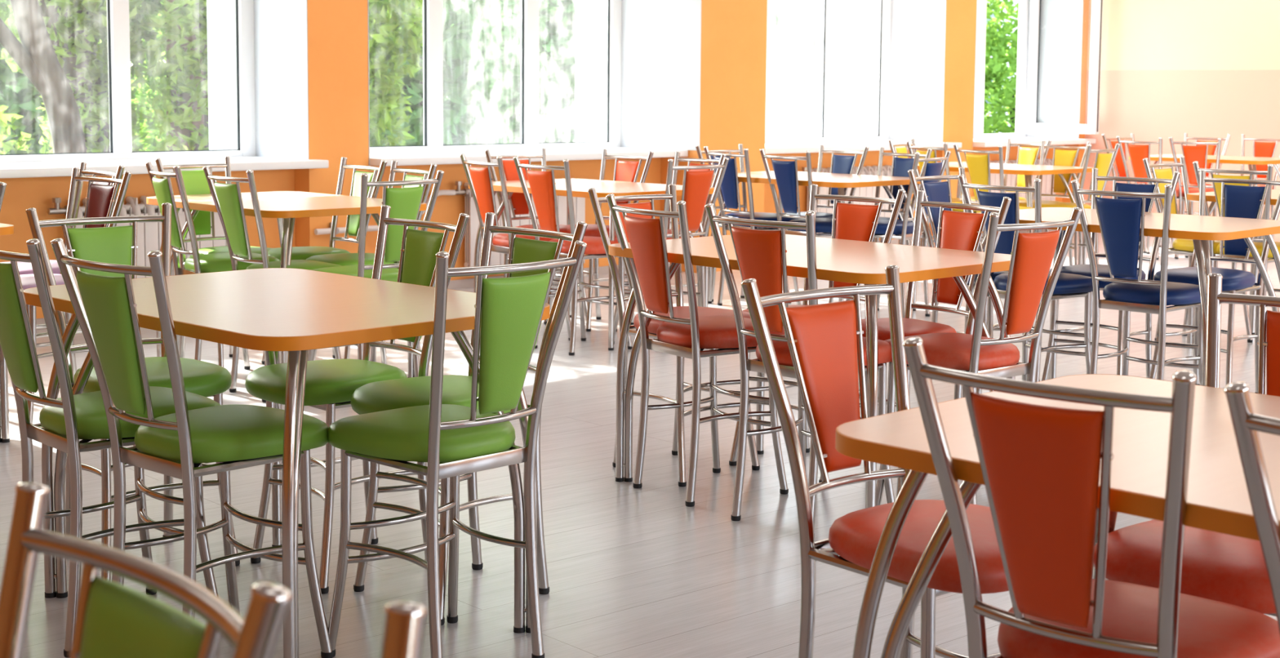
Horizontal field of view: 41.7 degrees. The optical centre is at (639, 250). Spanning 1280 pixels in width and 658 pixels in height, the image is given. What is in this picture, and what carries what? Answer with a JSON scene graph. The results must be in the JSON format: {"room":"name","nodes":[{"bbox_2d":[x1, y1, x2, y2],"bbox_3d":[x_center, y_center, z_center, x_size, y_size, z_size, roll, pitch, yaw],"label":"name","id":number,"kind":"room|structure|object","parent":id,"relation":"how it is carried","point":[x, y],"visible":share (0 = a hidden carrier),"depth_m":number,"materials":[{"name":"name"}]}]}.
{"room":"eatery","nodes":[
{"label":"eatery","id":0,"kind":"room"},
{"bbox_2d":[0,0,1088,318],"bbox_3d":[-2.435,-1.294,9.236,17.997,3.250,1.140,-5,8,-44],"label":"wall","id":1,"kind":"structure","parent":0,"point":[733,64],"depth_m":10.38,"materials":[{"name":"orange paint"}]},
{"bbox_2d":[47,192,227,279],"bbox_3d":[-2.592,-0.010,8.837,1.060,0.567,0.106,-5,8,-44],"label":"radiator","id":2,"kind":"object","parent":1,"relation":"attached to","point":[148,233],"visible":0.23,"depth_m":8.80,"materials":[{"name":"white metal"}]},
{"bbox_2d":[0,0,328,178],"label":"window","id":3,"kind":"structure","parent":1,"relation":"in","point":[258,96],"depth_m":9.52,"materials":[{"name":"white paint"}]},
{"bbox_2d":[314,189,455,235],"bbox_3d":[-1.461,-0.225,9.830,0.110,0.215,1.092,5,7,37],"label":"pipe","id":4,"kind":"object","parent":1,"relation":"attached to","point":[371,228],"visible":0.34,"depth_m":9.67,"materials":[{"name":"white metal"}]},
{"bbox_2d":[454,177,585,266],"bbox_3d":[-0.760,-0.167,10.633,1.060,0.567,0.106,-5,8,-44],"label":"radiator","id":5,"kind":"object","parent":1,"relation":"attached to","point":[470,234],"visible":0.06,"depth_m":10.44,"materials":[{"name":"white metal"}]},
{"bbox_2d":[367,0,701,166],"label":"window","id":6,"kind":"structure","parent":1,"relation":"in","point":[637,62],"depth_m":11.44,"materials":[{"name":"white paint"}]},
{"bbox_2d":[35,228,1057,329],"bbox_3d":[-0.127,0.126,11.372,11.100,0.055,0.012,-5,8,-44],"label":"baseboard","id":7,"kind":"structure","parent":1,"relation":"attached to","point":[469,282],"depth_m":10.46,"materials":[{"name":"beige"}]},
{"bbox_2d":[801,164,893,238],"bbox_3d":[1.606,-0.368,12.954,1.140,0.567,0.106,-5,8,-44],"label":"radiator","id":8,"kind":"object","parent":1,"relation":"attached to","point":[886,169],"visible":0.23,"depth_m":13.02,"materials":[{"name":"white metal"}]},
{"bbox_2d":[764,0,961,154],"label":"window","id":9,"kind":"structure","parent":1,"relation":"in","point":[882,61],"depth_m":13.69,"materials":[{"name":"white paint"}]},
{"bbox_2d":[990,158,1055,200],"bbox_3d":[3.237,-0.507,14.554,1.220,0.567,0.106,-5,8,-44],"label":"radiator","id":10,"kind":"object","parent":1,"relation":"attached to","point":[994,178],"visible":0.14,"depth_m":14.68,"materials":[{"name":"white metal"}]},
{"bbox_2d":[973,0,1103,146],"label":"window","id":11,"kind":"structure","parent":1,"relation":"in","point":[1050,32],"depth_m":15.14,"materials":[{"name":"white paint"}]},
{"bbox_2d":[0,231,1279,657],"bbox_3d":[1.963,0.904,4.730,18.300,0.200,14.020,-5,8,-44],"label":"floor","id":12,"kind":"structure","parent":0,"point":[642,572],"depth_m":4.73,"materials":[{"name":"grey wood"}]},
{"bbox_2d":[0,182,6,211],"bbox_3d":[-2.385,0.228,5.573,0.412,0.916,0.518,-5,8,-44],"label":"dining chair","id":13,"kind":"object","parent":12,"relation":"on","point":[2,185],"visible":1,"depth_m":5.50,"materials":[{"name":"silver metal"}]},
{"bbox_2d":[0,222,13,442],"bbox_3d":[-2.782,0.274,5.923,0.775,0.750,1.111,-5,8,-44],"label":"dining table","id":14,"kind":"object","parent":12,"relation":"on","point":[5,228],"visible":0.75,"depth_m":5.80,"materials":[{"name":"silver metal"}]},
{"bbox_2d":[0,161,124,377],"bbox_3d":[-2.376,0.113,6.773,0.518,0.916,0.412,-4,7,-41],"label":"dining chair","id":15,"kind":"object","parent":12,"relation":"on","point":[24,268],"visible":0.17,"depth_m":6.87,"materials":[{"name":"silver metal"}]},
{"bbox_2d":[19,167,132,423],"bbox_3d":[-2.207,0.162,6.279,0.412,0.916,0.518,5,7,41],"label":"dining chair","id":16,"kind":"object","parent":12,"relation":"on","point":[100,198],"visible":0.32,"depth_m":6.36,"materials":[{"name":"red leather"}]},
{"bbox_2d":[0,238,220,657],"bbox_3d":[-1.210,0.406,3.803,0.518,0.916,0.412,-4,7,-42],"label":"dining chair","id":17,"kind":"object","parent":12,"relation":"on","point":[66,420],"visible":0.7,"depth_m":3.65,"materials":[{"name":"green leather"}]},
{"bbox_2d":[25,202,239,580],"bbox_3d":[-1.291,0.353,4.349,0.412,0.916,0.518,-4,7,-39],"label":"dining chair","id":18,"kind":"object","parent":12,"relation":"on","point":[112,245],"visible":0.42,"depth_m":4.37,"materials":[{"name":"green leather"}]},
{"bbox_2d":[0,482,292,657],"bbox_3d":[-0.536,0.668,1.111,0.518,0.916,0.412,-5,7,-43],"label":"dining chair","id":19,"kind":"object","parent":12,"relation":"on","point":[113,620],"visible":1,"depth_m":1.25,"materials":[{"name":"silver metal"}]},
{"bbox_2d":[49,238,333,657],"bbox_3d":[-0.923,0.430,3.579,0.412,0.916,0.518,5,7,42],"label":"dining chair","id":20,"kind":"object","parent":12,"relation":"on","point":[234,436],"visible":0.94,"depth_m":3.47,"materials":[{"name":"green leather"}]},
{"bbox_2d":[145,161,279,369],"bbox_3d":[-1.776,0.089,7.075,0.518,0.916,0.412,-3,7,-33],"label":"dining chair","id":21,"kind":"object","parent":12,"relation":"on","point":[197,263],"visible":0.45,"depth_m":6.92,"materials":[{"name":"green leather"}]},
{"bbox_2d":[155,155,271,367],"bbox_3d":[-1.832,0.052,7.460,0.518,0.916,0.412,5,7,39],"label":"dining chair","id":22,"kind":"object","parent":12,"relation":"on","point":[195,182],"visible":0.24,"depth_m":7.54,"materials":[{"name":"green leather"}]},
{"bbox_2d":[202,165,341,402],"bbox_3d":[-1.450,0.121,6.774,0.518,0.916,0.412,-4,7,-40],"label":"dining chair","id":23,"kind":"object","parent":12,"relation":"on","point":[227,197],"visible":0.44,"depth_m":6.60,"materials":[{"name":"green leather"}]},
{"bbox_2d":[146,191,426,377],"bbox_3d":[-1.526,0.160,7.234,0.775,0.750,1.111,-5,8,-44],"label":"dining table","id":24,"kind":"object","parent":12,"relation":"on","point":[286,206],"visible":0.3,"depth_m":6.99,"materials":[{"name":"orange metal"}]},
{"bbox_2d":[23,267,549,657],"bbox_3d":[-0.834,0.481,3.920,1.111,0.750,0.775,6,8,44],"label":"dining table","id":25,"kind":"object","parent":12,"relation":"on","point":[272,311],"visible":0.66,"depth_m":3.76,"materials":[{"name":"brown wood"}]},
{"bbox_2d":[262,156,386,364],"bbox_3d":[-1.417,0.057,7.448,0.518,0.916,0.412,-4,7,-38],"label":"dining chair","id":26,"kind":"object","parent":12,"relation":"on","point":[352,228],"visible":0.41,"depth_m":7.51,"materials":[{"name":"green leather"}]},
{"bbox_2d":[244,204,470,593],"bbox_3d":[-0.739,0.360,4.325,0.518,0.916,0.412,-4,7,-41],"label":"dining chair","id":27,"kind":"object","parent":12,"relation":"on","point":[331,384],"visible":0.59,"depth_m":4.30,"materials":[{"name":"green leather"}]},
{"bbox_2d":[306,160,437,377],"bbox_3d":[-1.159,0.086,7.162,0.518,0.916,0.412,-3,7,-35],"label":"dining chair","id":28,"kind":"object","parent":12,"relation":"on","point":[341,259],"visible":0.15,"depth_m":7.10,"materials":[{"name":"green leather"}]},
{"bbox_2d":[307,169,444,377],"bbox_3d":[-1.074,0.141,6.593,0.518,0.916,0.412,6,7,43],"label":"dining chair","id":29,"kind":"object","parent":12,"relation":"on","point":[404,202],"visible":0.39,"depth_m":6.42,"materials":[{"name":"green leather"}]},
{"bbox_2d":[380,600,427,657],"bbox_3d":[-0.185,0.700,0.806,0.518,0.916,0.412,-5,8,-44],"label":"dining chair","id":30,"kind":"object","parent":12,"relation":"on","point":[404,621],"visible":1,"depth_m":1.03,"materials":[{"name":"silver metal"}]},
{"bbox_2d":[327,240,586,657],"bbox_3d":[-0.414,0.431,3.614,0.518,0.916,0.412,6,8,44],"label":"dining chair","id":31,"kind":"object","parent":12,"relation":"on","point":[508,311],"visible":1,"depth_m":3.50,"materials":[{"name":"green leather"}]},
{"bbox_2d":[350,212,587,625],"bbox_3d":[-0.430,0.385,4.090,0.518,0.916,0.412,-4,7,-41],"label":"dining chair","id":32,"kind":"object","parent":12,"relation":"on","point":[389,394],"visible":0.44,"depth_m":4.10,"materials":[{"name":"green leather"}]},
{"bbox_2d":[459,153,570,340],"bbox_3d":[-0.583,-0.015,8.276,0.518,0.916,0.412,-3,7,-34],"label":"dining chair","id":33,"kind":"object","parent":12,"relation":"on","point":[479,179],"visible":0.37,"depth_m":8.13,"materials":[{"name":"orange leather"}]},
{"bbox_2d":[484,148,587,323],"bbox_3d":[-0.513,-0.066,8.816,0.412,0.916,0.518,-4,7,-40],"label":"dining chair","id":34,"kind":"object","parent":12,"relation":"on","point":[518,204],"visible":0.35,"depth_m":8.90,"materials":[{"name":"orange leather"}]},
{"bbox_2d":[513,156,632,355],"bbox_3d":[-0.302,0.014,7.995,0.518,0.916,0.412,-4,7,-42],"label":"dining chair","id":35,"kind":"object","parent":12,"relation":"on","point":[542,184],"visible":0.54,"depth_m":7.84,"materials":[{"name":"orange leather"}]},
{"bbox_2d":[468,178,714,350],"bbox_3d":[-0.257,0.045,8.544,0.775,0.750,1.111,-5,8,-44],"label":"dining table","id":36,"kind":"object","parent":12,"relation":"on","point":[580,187],"visible":0.32,"depth_m":8.37,"materials":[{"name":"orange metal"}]},
{"bbox_2d":[543,148,653,331],"bbox_3d":[-0.241,-0.064,8.823,0.518,0.916,0.412,-4,7,-42],"label":"dining chair","id":37,"kind":"object","parent":12,"relation":"on","point":[624,171],"visible":0.48,"depth_m":8.87,"materials":[{"name":"orange leather"}]},
{"bbox_2d":[614,151,726,339],"bbox_3d":[0.131,-0.034,8.537,0.518,0.916,0.412,-4,7,-37],"label":"dining chair","id":38,"kind":"object","parent":12,"relation":"on","point":[677,159],"visible":0.26,"depth_m":8.60,"materials":[{"name":"orange leather"}]},
{"bbox_2d":[613,157,728,344],"bbox_3d":[0.125,0.006,8.116,0.412,0.916,0.518,-5,7,-43],"label":"dining chair","id":39,"kind":"object","parent":12,"relation":"on","point":[696,185],"visible":0.38,"depth_m":7.93,"materials":[{"name":"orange leather"}]},
{"bbox_2d":[587,183,759,486],"bbox_3d":[0.124,0.259,5.467,0.412,0.916,0.518,-5,8,-44],"label":"dining chair","id":40,"kind":"object","parent":12,"relation":"on","point":[680,311],"visible":0.55,"depth_m":5.46,"materials":[{"name":"silver metal"}]},
{"bbox_2d":[605,193,788,506],"bbox_3d":[0.199,0.288,5.160,0.518,0.916,0.412,-3,7,-35],"label":"dining chair","id":41,"kind":"object","parent":12,"relation":"on","point":[688,337],"visible":0.88,"depth_m":5.04,"materials":[{"name":"red leather"}]},
{"bbox_2d":[695,143,789,302],"bbox_3d":[0.618,-0.151,9.807,0.412,0.916,0.518,-5,8,-44],"label":"dining chair","id":42,"kind":"object","parent":12,"relation":"on","point":[740,150],"visible":0.2,"depth_m":9.92,"materials":[{"name":"blue leather"}]},
{"bbox_2d":[703,146,800,309],"bbox_3d":[0.667,-0.133,9.616,0.518,0.916,0.412,-3,7,-34],"label":"dining chair","id":43,"kind":"object","parent":12,"relation":"on","point":[730,184],"visible":0.5,"depth_m":9.48,"materials":[{"name":"blue leather"}]},
{"bbox_2d":[760,148,835,236],"bbox_3d":[0.966,-0.101,9.310,0.518,0.916,0.412,-4,7,-37],"label":"dining chair","id":44,"kind":"object","parent":12,"relation":"on","point":[785,172],"visible":0.46,"depth_m":9.16,"materials":[{"name":"blue leather"}]},
{"bbox_2d":[704,203,894,537],"bbox_3d":[0.477,0.323,4.817,0.518,0.916,0.412,-5,8,-44],"label":"dining chair","id":45,"kind":"object","parent":12,"relation":"on","point":[761,255],"visible":0.51,"depth_m":4.69,"materials":[{"name":"silver metal"}]},
{"bbox_2d":[608,234,1015,508],"bbox_3d":[0.522,0.376,5.146,0.775,0.750,1.111,-5,7,-43],"label":"dining table","id":46,"kind":"object","parent":12,"relation":"on","point":[844,260],"visible":0.52,"depth_m":4.97,"materials":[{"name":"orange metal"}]},
{"bbox_2d":[706,170,920,311],"bbox_3d":[0.968,-0.048,9.627,0.775,0.750,1.111,-5,8,-44],"label":"dining table","id":47,"kind":"object","parent":12,"relation":"on","point":[840,181],"visible":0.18,"depth_m":9.42,"materials":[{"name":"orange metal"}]},
{"bbox_2d":[728,184,906,466],"bbox_3d":[0.570,0.257,5.525,0.518,0.916,0.412,-5,8,-44],"label":"dining chair","id":48,"kind":"object","parent":12,"relation":"on","point":[858,222],"visible":0.3,"depth_m":5.62,"materials":[{"name":"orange leather"}]},
{"bbox_2d":[781,144,868,300],"bbox_3d":[1.032,-0.152,9.857,0.518,0.916,0.412,-4,7,-38],"label":"dining chair","id":49,"kind":"object","parent":12,"relation":"on","point":[840,164],"visible":0.29,"depth_m":9.96,"materials":[{"name":"blue leather"}]},
{"bbox_2d":[741,265,1008,657],"bbox_3d":[0.463,0.511,2.847,0.412,0.916,0.518,-4,7,-41],"label":"dining chair","id":50,"kind":"object","parent":12,"relation":"on","point":[824,341],"visible":0.78,"depth_m":2.87,"materials":[{"name":"red leather"}]},
{"bbox_2d":[828,146,932,302],"bbox_3d":[1.338,-0.121,9.550,0.518,0.916,0.412,-4,7,-38],"label":"dining chair","id":51,"kind":"object","parent":12,"relation":"on","point":[900,166],"visible":0.33,"depth_m":9.66,"materials":[{"name":"blue leather"}]},
{"bbox_2d":[848,150,951,318],"bbox_3d":[1.391,-0.089,9.225,0.518,0.916,0.412,4,7,36],"label":"dining chair","id":52,"kind":"object","parent":12,"relation":"on","point":[904,228],"visible":0.35,"depth_m":9.07,"materials":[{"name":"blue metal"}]},
{"bbox_2d":[818,190,1011,496],"bbox_3d":[0.829,0.287,5.229,0.518,0.916,0.412,-3,7,-35],"label":"dining chair","id":53,"kind":"object","parent":12,"relation":"on","point":[957,230],"visible":0.3,"depth_m":5.29,"materials":[{"name":"red leather"}]},
{"bbox_2d":[888,137,961,246],"bbox_3d":[1.959,-0.286,11.339,0.518,0.916,0.412,4,6,33],"label":"dining chair","id":54,"kind":"object","parent":12,"relation":"on","point":[902,150],"visible":0.14,"depth_m":11.41,"materials":[{"name":"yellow metal"}]},
{"bbox_2d":[906,140,986,246],"bbox_3d":[2.045,-0.254,11.008,0.518,0.916,0.412,-3,6,-30],"label":"dining chair","id":55,"kind":"object","parent":12,"relation":"on","point":[910,148],"visible":0.17,"depth_m":10.87,"materials":[{"name":"silver metal"}]},
{"bbox_2d":[907,167,1039,391],"bbox_3d":[1.398,0.129,6.941,0.518,0.916,0.412,6,8,44],"label":"dining chair","id":56,"kind":"object","parent":12,"relation":"on","point":[935,191],"visible":0.34,"depth_m":7.00,"materials":[{"name":"silver metal"}]},
{"bbox_2d":[875,206,1082,506],"bbox_3d":[0.942,0.328,4.814,0.412,0.916,0.518,-4,7,-40],"label":"dining chair","id":57,"kind":"object","parent":12,"relation":"on","point":[1032,254],"visible":0.66,"depth_m":4.65,"materials":[{"name":"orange leather"}]},
{"bbox_2d":[953,143,1035,232],"bbox_3d":[2.254,-0.202,10.487,0.518,0.916,0.412,-3,7,-36],"label":"dining chair","id":58,"kind":"object","parent":12,"relation":"on","point":[978,165],"visible":0.33,"depth_m":10.31,"materials":[{"name":"yellow leather"}]},
{"bbox_2d":[898,161,1093,264],"bbox_3d":[2.344,-0.185,11.187,0.775,0.750,1.111,-5,8,-44],"label":"dining table","id":59,"kind":"object","parent":12,"relation":"on","point":[1027,170],"visible":0.22,"depth_m":10.94,"materials":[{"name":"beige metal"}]},
{"bbox_2d":[970,137,1051,241],"bbox_3d":[2.510,-0.307,11.602,0.518,0.916,0.412,-3,7,-34],"label":"dining chair","id":60,"kind":"object","parent":12,"relation":"on","point":[1029,156],"visible":0.22,"depth_m":11.69,"materials":[{"name":"yellow leather"}]},
{"bbox_2d":[957,173,1092,394],"bbox_3d":[1.533,0.163,6.592,0.518,0.916,0.412,-4,7,-38],"label":"dining chair","id":61,"kind":"object","parent":12,"relation":"on","point":[1068,285],"visible":0.33,"depth_m":6.48,"materials":[{"name":"silver metal"}]},
{"bbox_2d":[1018,140,1091,265],"bbox_3d":[2.678,-0.262,11.147,0.518,0.916,0.412,-4,7,-39],"label":"dining chair","id":62,"kind":"object","parent":12,"relation":"on","point":[1060,157],"visible":0.3,"depth_m":11.24,"materials":[{"name":"yellow leather"}]},
{"bbox_2d":[835,373,1279,657],"bbox_3d":[0.904,0.648,2.321,0.775,0.750,1.111,-5,8,-44],"label":"dining table","id":63,"kind":"object","parent":12,"relation":"on","point":[1218,500],"visible":0.57,"depth_m":2.39,"materials":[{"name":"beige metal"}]},
{"bbox_2d":[1032,143,1119,264],"bbox_3d":[2.772,-0.234,10.860,0.518,0.916,0.412,6,7,43],"label":"dining chair","id":64,"kind":"object","parent":12,"relation":"on","point":[1104,162],"visible":0.38,"depth_m":10.69,"materials":[{"name":"yellow leather"}]},
{"bbox_2d":[902,337,1279,657],"bbox_3d":[0.644,0.568,2.265,0.412,0.916,0.518,5,7,42],"label":"dining chair","id":65,"kind":"object","parent":12,"relation":"on","point":[1040,464],"visible":1,"depth_m":2.09,"materials":[{"name":"red leather"}]},
{"bbox_2d":[1041,168,1180,381],"bbox_3d":[1.932,0.132,6.949,0.412,0.916,0.518,5,7,43],"label":"dining chair","id":66,"kind":"object","parent":12,"relation":"on","point":[1081,269],"visible":0.38,"depth_m":6.96,"materials":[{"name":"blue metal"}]},
{"bbox_2d":[964,207,1279,386],"bbox_3d":[1.896,0.251,6.576,1.111,0.750,0.775,6,8,44],"label":"dining table","id":67,"kind":"object","parent":12,"relation":"on","point":[1204,228],"visible":0.3,"depth_m":6.32,"materials":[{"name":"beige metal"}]},
{"bbox_2d":[1071,179,1202,385],"bbox_3d":[1.884,0.195,6.286,0.412,0.916,0.518,6,8,43],"label":"dining chair","id":68,"kind":"object","parent":12,"relation":"on","point":[1119,220],"visible":0.86,"depth_m":6.14,"materials":[{"name":"blue leather"}]},
{"bbox_2d":[1102,133,1172,253],"bbox_3d":[3.946,-0.455,13.287,0.412,0.916,0.518,-4,7,-37],"label":"dining chair","id":69,"kind":"object","parent":12,"relation":"on","point":[1120,170],"visible":0.2,"depth_m":13.39,"materials":[{"name":"orange leather"}]},
{"bbox_2d":[1116,136,1188,259],"bbox_3d":[3.904,-0.403,12.730,0.518,0.916,0.412,-4,7,-38],"label":"dining chair","id":70,"kind":"object","parent":12,"relation":"on","point":[1137,153],"visible":0.43,"depth_m":12.57,"materials":[{"name":"orange leather"}]},
{"bbox_2d":[1093,273,1279,616],"bbox_3d":[0.997,0.524,2.754,0.518,0.916,0.412,-5,8,-44],"label":"dining chair","id":71,"kind":"object","parent":12,"relation":"on","point":[1225,568],"visible":0.42,"depth_m":2.66,"materials":[{"name":"red leather"}]},
{"bbox_2d":[1159,133,1231,247],"bbox_3d":[4.466,-0.479,13.578,0.412,0.916,0.518,6,8,44],"label":"dining chair","id":72,"kind":"object","parent":12,"relation":"on","point":[1212,149],"visible":0.2,"depth_m":13.65,"materials":[{"name":"silver metal"}]},
{"bbox_2d":[1168,137,1222,258],"bbox_3d":[4.247,-0.391,12.638,0.412,0.916,0.518,5,7,39],"label":"dining chair","id":73,"kind":"object","parent":12,"relation":"on","point":[1191,153],"visible":0.42,"depth_m":12.46,"materials":[{"name":"orange leather"}]},
{"bbox_2d":[1142,156,1253,342],"bbox_3d":[2.799,0.002,8.386,0.412,0.916,0.518,-5,8,-44],"label":"dining chair","id":74,"kind":"object","parent":12,"relation":"on","point":[1180,246],"visible":0.34,"depth_m":8.45,"materials":[{"name":"yellow leather"}]},
{"bbox_2d":[1128,154,1279,247],"bbox_3d":[4.444,-0.344,13.038,0.775,0.750,1.111,-5,8,-44],"label":"dining table","id":75,"kind":"object","parent":12,"relation":"on","point":[1253,161],"visible":0.18,"depth_m":12.73,"materials":[{"name":"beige wood"}]},
{"bbox_2d":[1149,169,1279,393],"bbox_3d":[2.355,0.143,6.872,0.518,0.916,0.412,-5,8,-44],"label":"dining chair","id":76,"kind":"object","parent":12,"relation":"on","point":[1239,201],"visible":0.51,"depth_m":6.91,"materials":[{"name":"blue leather"}]},
{"bbox_2d":[1186,189,1279,344],"bbox_3d":[3.288,0.118,8.090,0.775,0.750,1.111,-5,8,-44],"label":"dining table","id":77,"kind":"object","parent":12,"relation":"on","point":[1210,196],"visible":0.23,"depth_m":8.24,"materials":[{"name":"silver metal"}]},
{"bbox_2d":[1192,160,1279,306],"bbox_3d":[2.945,0.031,8.102,0.518,0.916,0.412,-5,8,-45],"label":"dining chair","id":78,"kind":"object","parent":12,"relation":"on","point":[1259,243],"visible":0.25,"depth_m":7.95,"materials":[{"name":"orange metal"}]},
{"bbox_2d":[1223,381,1279,634],"bbox_3d":[0.944,0.602,1.940,0.518,0.916,0.412,-5,8,-44],"label":"dining chair","id":79,"kind":"object","parent":12,"relation":"on","point":[1246,424],"visible":1,"depth_m":1.87,"materials":[{"name":"silver metal"}]},
{"bbox_2d":[1240,133,1279,239],"bbox_3d":[4.863,-0.457,13.387,0.518,0.916,0.412,-5,8,-44],"label":"dining chair","id":80,"kind":"object","parent":12,"relation":"on","point":[1267,149],"visible":0.26,"depth_m":13.50,"materials":[{"name":"orange leather"}]},
{"bbox_2d":[1083,0,1279,241],"bbox_3d":[8.678,-1.329,10.566,0.300,3.250,13.000,-5,8,-44],"label":"wall","id":81,"kind":"structure","parent":0,"point":[1204,68],"depth_m":14.40,"materials":[{"name":"paint"}]},
{"label":"outside","id":82,"kind":"structure","parent":0,"visible":0},
{"bbox_3d":[-16.905,-3.025,52.744,130.000,0.300,81.060,-5,8,-44],"label":"ground","id":83,"kind":"structure","parent":82,"visible":0},
{"bbox_2d":[0,0,106,154],"bbox_3d":[-4.945,-1.682,11.237,4.250,5.318,2.179,-5,8,-44],"label":"leaning tree","id":84,"kind":"object","parent":83,"relation":"on","point":[31,48],"visible":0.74,"depth_m":11.63,"materials":[{"name":"grey plant"}]},
{"bbox_2d":[0,0,165,154],"bbox_3d":[-5.680,-2.806,17.506,4.306,6.360,2.738,-5,8,-44],"label":"bushy tree","id":85,"kind":"object","parent":83,"relation":"on","point":[17,92],"visible":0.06,"depth_m":16.55,"materials":[{"name":"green plant"}]},
{"bbox_2d":[0,0,169,151],"bbox_3d":[-3.964,-2.258,12.762,2.993,6.206,3.520,4,6,30],"label":"broad tree","id":86,"kind":"object","parent":83,"relation":"on","point":[140,86],"visible":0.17,"depth_m":12.57,"materials":[{"name":"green plant"}]},
{"bbox_2d":[35,0,208,153],"bbox_3d":[-3.569,-2.291,12.602,3.317,6.284,2.865,-5,8,-44],"label":"tree","id":87,"kind":"object","parent":83,"relation":"on","point":[184,95],"visible":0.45,"depth_m":12.31,"materials":[{"name":"green plant"}]},
{"bbox_2d":[368,0,422,146],"bbox_3d":[-1.916,-2.295,14.476,3.583,5.973,2.850,-5,8,-44],"label":"young tree","id":88,"kind":"object","parent":83,"relation":"on","point":[381,25],"visible":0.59,"depth_m":13.88,"materials":[{"name":"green plant"}]},
{"bbox_2d":[369,0,539,146],"bbox_3d":[-2.644,-3.240,19.174,3.137,6.958,2.712,-5,8,-44],"label":"bushy tree","id":89,"kind":"object","parent":83,"relation":"on","point":[470,64],"visible":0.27,"depth_m":18.90,"materials":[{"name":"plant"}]},
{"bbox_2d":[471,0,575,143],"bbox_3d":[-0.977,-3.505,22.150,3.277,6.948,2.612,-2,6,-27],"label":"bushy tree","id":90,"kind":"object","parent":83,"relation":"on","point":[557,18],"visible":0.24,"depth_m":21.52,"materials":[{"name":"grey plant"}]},
{"bbox_2d":[768,0,822,137],"bbox_3d":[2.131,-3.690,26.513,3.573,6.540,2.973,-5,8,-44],"label":"window pane","id":91,"kind":"object","parent":83,"relation":"on","point":[786,100],"visible":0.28,"depth_m":25.82,"materials":[{"name":"white glass"}]},
{"bbox_2d":[787,0,1018,137],"bbox_3d":[10.198,-12.475,71.504,18.600,15.400,9.700,-5,8,-44],"label":"tree","id":92,"kind":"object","parent":83,"relation":"on","point":[1015,1],"visible":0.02,"depth_m":70.00,"materials":[{"name":"green plant"}]},
{"bbox_2d":[982,0,1018,133],"bbox_3d":[5.732,-2.371,25.878,2.291,4.087,3.390,6,7,43],"label":"tree","id":93,"kind":"object","parent":83,"relation":"on","point":[997,69],"visible":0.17,"depth_m":25.17,"materials":[{"name":"green plant"}]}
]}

